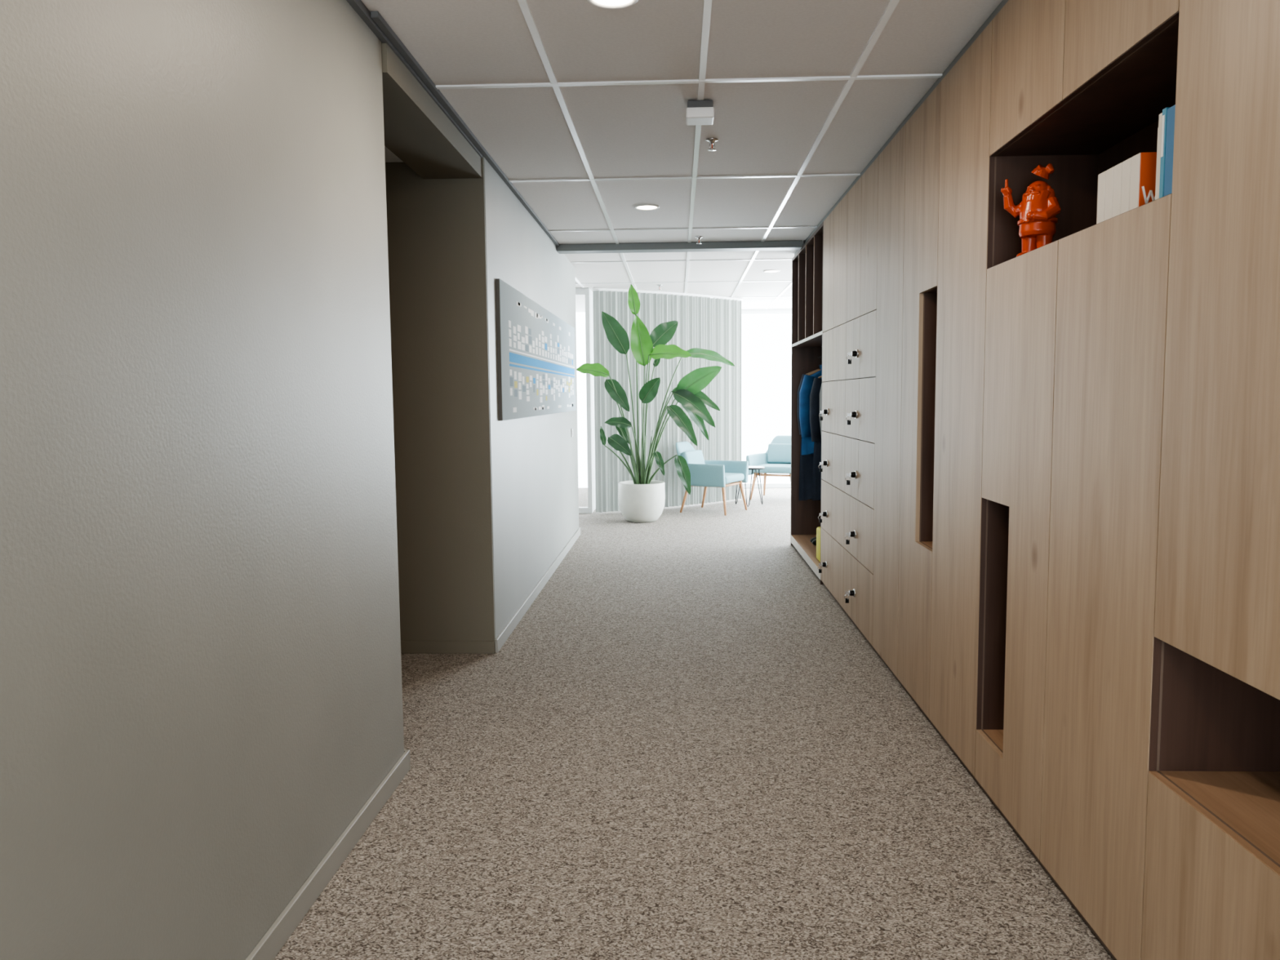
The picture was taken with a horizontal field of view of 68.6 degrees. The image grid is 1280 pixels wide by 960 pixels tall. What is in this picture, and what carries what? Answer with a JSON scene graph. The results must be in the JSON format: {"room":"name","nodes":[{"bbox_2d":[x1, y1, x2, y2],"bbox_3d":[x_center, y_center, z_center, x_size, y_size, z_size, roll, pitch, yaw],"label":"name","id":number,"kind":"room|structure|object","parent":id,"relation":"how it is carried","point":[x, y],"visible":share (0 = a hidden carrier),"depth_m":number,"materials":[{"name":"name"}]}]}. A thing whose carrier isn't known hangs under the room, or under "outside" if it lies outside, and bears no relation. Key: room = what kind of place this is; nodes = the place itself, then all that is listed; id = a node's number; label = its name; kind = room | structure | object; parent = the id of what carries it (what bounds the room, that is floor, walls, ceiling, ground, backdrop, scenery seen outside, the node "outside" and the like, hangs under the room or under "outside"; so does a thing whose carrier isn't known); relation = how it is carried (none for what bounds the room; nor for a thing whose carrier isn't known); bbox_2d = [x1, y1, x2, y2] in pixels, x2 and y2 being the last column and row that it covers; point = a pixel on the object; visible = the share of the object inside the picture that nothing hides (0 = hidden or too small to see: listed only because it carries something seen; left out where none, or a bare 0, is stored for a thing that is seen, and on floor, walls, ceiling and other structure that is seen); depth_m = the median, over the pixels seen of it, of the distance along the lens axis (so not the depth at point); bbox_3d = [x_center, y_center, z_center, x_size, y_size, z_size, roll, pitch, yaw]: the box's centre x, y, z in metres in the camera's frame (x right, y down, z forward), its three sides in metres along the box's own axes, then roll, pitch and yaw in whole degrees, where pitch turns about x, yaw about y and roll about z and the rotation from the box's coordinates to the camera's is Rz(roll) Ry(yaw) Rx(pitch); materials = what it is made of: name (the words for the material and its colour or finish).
{"room":"office corridor","nodes":[
{"label":"office corridor","id":0,"kind":"room"},
{"bbox_2d":[0,0,404,959],"bbox_3d":[-1.173,0.049,0.252,0.295,2.680,6.400,0,5,2],"label":"wall","id":1,"kind":"structure","parent":0,"point":[201,686],"depth_m":1.98,"materials":[{"name":"beige paint"}]},
{"bbox_2d":[245,751,409,959],"bbox_3d":[-1.006,1.345,0.362,0.015,0.075,6.400,0,5,2],"label":"baseboard","id":2,"kind":"structure","parent":1,"relation":"attached to","point":[268,948],"depth_m":2.71,"materials":[{"name":"grey paint"}]},
{"bbox_2d":[404,749,410,768],"bbox_3d":[-1.026,1.060,3.560,0.310,0.075,0.015,0,5,2],"label":"baseboard","id":3,"kind":"structure","parent":1,"relation":"attached to","point":[404,749],"depth_m":3.55,"materials":[{"name":"grey paint"}]},
{"bbox_2d":[346,0,559,246],"bbox_3d":[-0.921,-1.477,2.417,0.050,0.029,11.000,0,5,2],"label":"trim","id":4,"kind":"structure","parent":1,"relation":"attached to","point":[374,20],"depth_m":3.77,"materials":[{"name":"grey metal"}]},
{"bbox_2d":[384,146,404,162],"bbox_3d":[-2.285,-1.554,3.479,2.170,0.040,3.020,0,5,2],"label":"ceiling recess","id":5,"kind":"structure","parent":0,"point":[390,157],"depth_m":4.84,"materials":[{"name":"grey paint"}]},
{"bbox_2d":[381,42,482,178],"bbox_3d":[-1.018,-1.579,4.130,0.310,0.130,1.620,0,5,2],"label":"lintel","id":6,"kind":"object","parent":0,"point":[416,130],"visible":0.57,"depth_m":4.12,"materials":[{"name":"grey paint"}]},
{"bbox_2d":[385,155,495,653],"bbox_3d":[-2.053,-0.376,5.103,2.488,2.680,0.020,0,5,2],"label":"wall","id":7,"kind":"structure","parent":0,"point":[436,228],"depth_m":5.05,"materials":[{"name":"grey paint"}]},
{"bbox_2d":[400,640,494,653],"bbox_3d":[-2.041,0.925,5.203,2.490,0.070,0.012,0,5,2],"label":"baseboard","id":8,"kind":"structure","parent":7,"relation":"attached to","point":[406,646],"depth_m":5.16,"materials":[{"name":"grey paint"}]},
{"bbox_2d":[484,157,578,639],"bbox_3d":[-0.880,-0.580,7.263,0.320,2.680,4.410,0,5,2],"label":"wall","id":9,"kind":"structure","parent":0,"point":[535,486],"depth_m":6.22,"materials":[{"name":"beige paint"}]},
{"bbox_2d":[495,278,576,420],"bbox_3d":[-0.713,-0.900,7.183,0.024,0.790,3.840,0,5,2],"label":"print","id":10,"kind":"object","parent":9,"relation":"attached to","point":[536,350],"visible":1,"depth_m":6.36,"materials":[{"name":"grey"}]},
{"bbox_2d":[494,527,580,653],"bbox_3d":[-0.701,0.717,7.367,0.014,0.075,4.440,0,5,2],"label":"baseboard","id":11,"kind":"structure","parent":9,"relation":"attached to","point":[517,617],"depth_m":6.37,"materials":[{"name":"grey paint"}]},
{"bbox_2d":[589,288,595,511],"bbox_3d":[-0.551,-1.071,12.737,0.050,2.680,2.900,0,5,2],"label":"wall","id":12,"kind":"structure","parent":0,"point":[590,291],"depth_m":11.46,"materials":[{"name":"white paint"}]},
{"bbox_2d":[360,0,1002,312],"bbox_3d":[0.762,-1.831,5.483,9.300,0.100,17.500,0,5,2],"label":"ceiling","id":13,"kind":"structure","parent":0,"point":[761,128],"depth_m":4.14,"materials":[{"name":"tile"}]},
{"bbox_2d":[586,0,638,8],"bbox_3d":[-0.087,-1.545,3.010,0.172,0.015,0.172,0,5,2],"label":"recessed light","id":14,"kind":"object","parent":13,"relation":"in","point":[606,4],"depth_m":3.05,"materials":[{"name":"white plastic"}]},
{"bbox_2d":[634,204,659,210],"bbox_3d":[0.047,-1.846,6.364,0.172,0.015,0.172,0,5,2],"label":"recessed light","id":15,"kind":"object","parent":13,"relation":"in","point":[642,206],"depth_m":6.34,"materials":[{"name":"white plastic"}]},
{"bbox_2d":[592,287,742,512],"bbox_3d":[0.451,-1.002,11.759,2.367,2.658,0.174,-4,6,-36],"label":"curtain","id":16,"kind":"object","parent":13,"relation":"hanging from","point":[710,323],"visible":0.58,"depth_m":11.65,"materials":[{"name":"grey fabric"}]},
{"bbox_2d":[556,240,802,253],"bbox_3d":[0.330,-1.966,7.930,2.055,0.057,0.160,0,5,2],"label":"beam","id":17,"kind":"structure","parent":13,"relation":"attached to","point":[753,245],"depth_m":7.86,"materials":[{"name":"grey metal"}]},
{"bbox_2d":[435,0,942,309],"bbox_3d":[0.711,-1.773,5.440,9.000,0.008,17.200,0,5,2],"label":"grid","id":18,"kind":"object","parent":13,"relation":"attached to","point":[523,4],"visible":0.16,"depth_m":3.99,"materials":[{"name":"white metal"}]},
{"bbox_2d":[695,235,702,244],"bbox_3d":[0.477,-1.939,7.594,0.064,0.053,0.064,0,5,2],"label":"sprinkler","id":19,"kind":"object","parent":13,"relation":"attached to","point":[699,237],"depth_m":7.59,"materials":[{"name":"silver metal"}]},
{"bbox_2d":[685,100,714,125],"bbox_3d":[0.263,-1.610,4.116,0.124,0.075,0.124,0,5,2],"label":"sensor","id":20,"kind":"object","parent":13,"relation":"attached to","point":[697,112],"visible":1,"depth_m":4.06,"materials":[{"name":"grey plastic"}]},
{"bbox_2d":[706,137,718,151],"bbox_3d":[0.361,-1.681,4.708,0.064,0.053,0.064,0,5,2],"label":"sprinkler","id":21,"kind":"object","parent":13,"relation":"attached to","point":[711,140],"depth_m":4.70,"materials":[{"name":"silver metal"}]},
{"bbox_2d":[763,269,780,272],"bbox_3d":[1.362,-2.155,9.700,0.172,0.015,0.172,0,5,2],"label":"recessed light","id":22,"kind":"object","parent":13,"relation":"in","point":[769,270],"depth_m":9.67,"materials":[{"name":"white plastic"}]},
{"bbox_2d":[794,0,1008,255],"bbox_3d":[1.187,-1.516,2.706,0.030,0.043,11.750,0,5,2],"label":"trim","id":23,"kind":"structure","parent":13,"relation":"attached to","point":[1002,4],"depth_m":4.03,"materials":[{"name":"grey metal"}]},
{"bbox_2d":[273,487,1113,959],"bbox_3d":[0.838,0.937,5.728,9.200,0.100,17.500,0,5,2],"label":"floor","id":24,"kind":"structure","parent":0,"point":[684,746],"depth_m":3.30,"materials":[{"name":"carpet"}]},
{"bbox_2d":[576,284,734,522],"bbox_3d":[0.181,-0.855,10.464,1.791,2.640,0.551,0,5,2],"label":"potted plant","id":25,"kind":"object","parent":24,"relation":"on","point":[642,499],"visible":1,"depth_m":10.38,"materials":[{"name":"green plant"}]},
{"bbox_2d":[617,480,665,522],"bbox_3d":[0.019,0.243,10.571,0.530,0.438,0.530,0,5,2],"label":"pot","id":26,"kind":"object","parent":25,"relation":"attached to","point":[639,500],"depth_m":10.37,"materials":[{"name":"ceramic"}]},
{"bbox_2d":[675,441,748,515],"bbox_3d":[0.831,-0.037,11.400,0.761,0.840,0.725,2,6,30],"label":"armchair","id":27,"kind":"object","parent":24,"relation":"on","point":[706,473],"visible":0.77,"depth_m":11.28,"materials":[{"name":"blue fabric"}]},
{"bbox_2d":[735,466,764,506],"bbox_3d":[1.386,0.079,11.959,0.410,0.490,0.410,0,5,2],"label":"side table","id":28,"kind":"object","parent":24,"relation":"on","point":[750,468],"visible":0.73,"depth_m":11.95,"materials":[{"name":"white metal"}]},
{"bbox_2d":[746,435,791,499],"bbox_3d":[1.904,-0.171,12.784,0.725,0.840,0.761,2,6,24],"label":"armchair","id":29,"kind":"object","parent":24,"relation":"on","point":[777,458],"visible":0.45,"depth_m":12.89,"materials":[{"name":"blue fabric"}]},
{"bbox_2d":[790,0,1279,959],"bbox_3d":[1.427,-0.182,2.821,0.654,2.635,11.741,0,5,2],"label":"storage cabinet","id":30,"kind":"object","parent":24,"relation":"on","point":[1049,505],"visible":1,"depth_m":2.48,"materials":[{"name":"brown wood"}]},
{"bbox_2d":[797,364,822,500],"bbox_3d":[1.683,-0.474,8.513,0.522,1.320,0.200,0,5,2],"label":"coat","id":31,"kind":"object","parent":30,"relation":"hanging from","point":[806,468],"visible":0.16,"depth_m":8.50,"materials":[{"name":"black fabric"}]},
{"bbox_2d":[799,364,822,454],"bbox_3d":[1.653,-0.668,8.276,0.501,0.890,0.200,0,5,2],"label":"coat","id":32,"kind":"object","parent":30,"relation":"hanging from","point":[807,446],"visible":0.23,"depth_m":8.22,"materials":[{"name":"blue fabric"}]},
{"bbox_2d":[809,537,816,546],"bbox_3d":[1.581,0.509,8.071,0.220,0.120,0.184,0,5,2],"label":"shoes","id":33,"kind":"object","parent":30,"relation":"in","point":[813,540],"visible":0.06,"depth_m":8.02,"materials":[{"name":"black leather"}]},
{"bbox_2d":[809,375,822,500],"bbox_3d":[1.675,-0.460,8.072,0.440,1.270,0.200,0,5,2],"label":"coat","id":34,"kind":"object","parent":30,"relation":"hanging from","point":[815,424],"visible":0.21,"depth_m":8.02,"materials":[{"name":"black fabric"}]},
{"bbox_2d":[816,526,820,562],"bbox_3d":[1.440,0.465,7.319,0.100,0.345,0.240,0,5,2],"label":"bag","id":35,"kind":"object","parent":30,"relation":"in","point":[818,529],"visible":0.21,"depth_m":7.32,"materials":[{"name":"yellow"}]},
{"bbox_2d":[819,382,822,433],"bbox_3d":[1.685,-0.590,7.839,0.380,0.970,0.200,0,5,2],"label":"coat","id":36,"kind":"object","parent":30,"relation":"hanging from","point":[820,391],"visible":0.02,"depth_m":7.80,"materials":[{"name":"grey fabric"}]},
{"bbox_2d":[1000,163,1060,257],"bbox_3d":[1.251,-0.848,2.983,0.131,0.297,0.182,-4,6,-36],"label":"gnome figurine","id":37,"kind":"object","parent":30,"relation":"in","point":[1038,207],"visible":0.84,"depth_m":2.94,"materials":[{"name":"orange"}]},
{"bbox_2d":[1096,104,1175,223],"bbox_3d":[1.253,-0.736,2.230,0.168,0.205,0.449,0,5,2],"label":"books","id":38,"kind":"object","parent":30,"relation":"in","point":[1144,178],"visible":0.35,"depth_m":2.23,"materials":[{"name":"beige paper"}]},
{"bbox_3d":[-2.847,-0.929,11.385,1.400,2.680,0.200,0,5,2],"label":"wall","id":39,"kind":"structure","parent":0,"visible":0},
{"bbox_2d":[575,288,592,513],"bbox_3d":[-1.368,-0.932,11.265,1.565,2.680,0.080,0,5,2],"label":"window","id":40,"kind":"structure","parent":39,"relation":"in","point":[579,291],"depth_m":11.20,"materials":[{"name":"white metal"}]},
{"bbox_3d":[0.177,-1.210,14.228,1.385,2.680,0.150,0,5,2],"label":"pier","id":41,"kind":"object","parent":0,"visible":0},
{"bbox_2d":[741,308,791,488],"bbox_3d":[3.215,-1.224,14.070,4.700,2.680,0.080,0,5,2],"label":"window","id":42,"kind":"structure","parent":41,"relation":"attached to","point":[776,311],"depth_m":13.98,"materials":[{"name":"white metal"}]}
]}

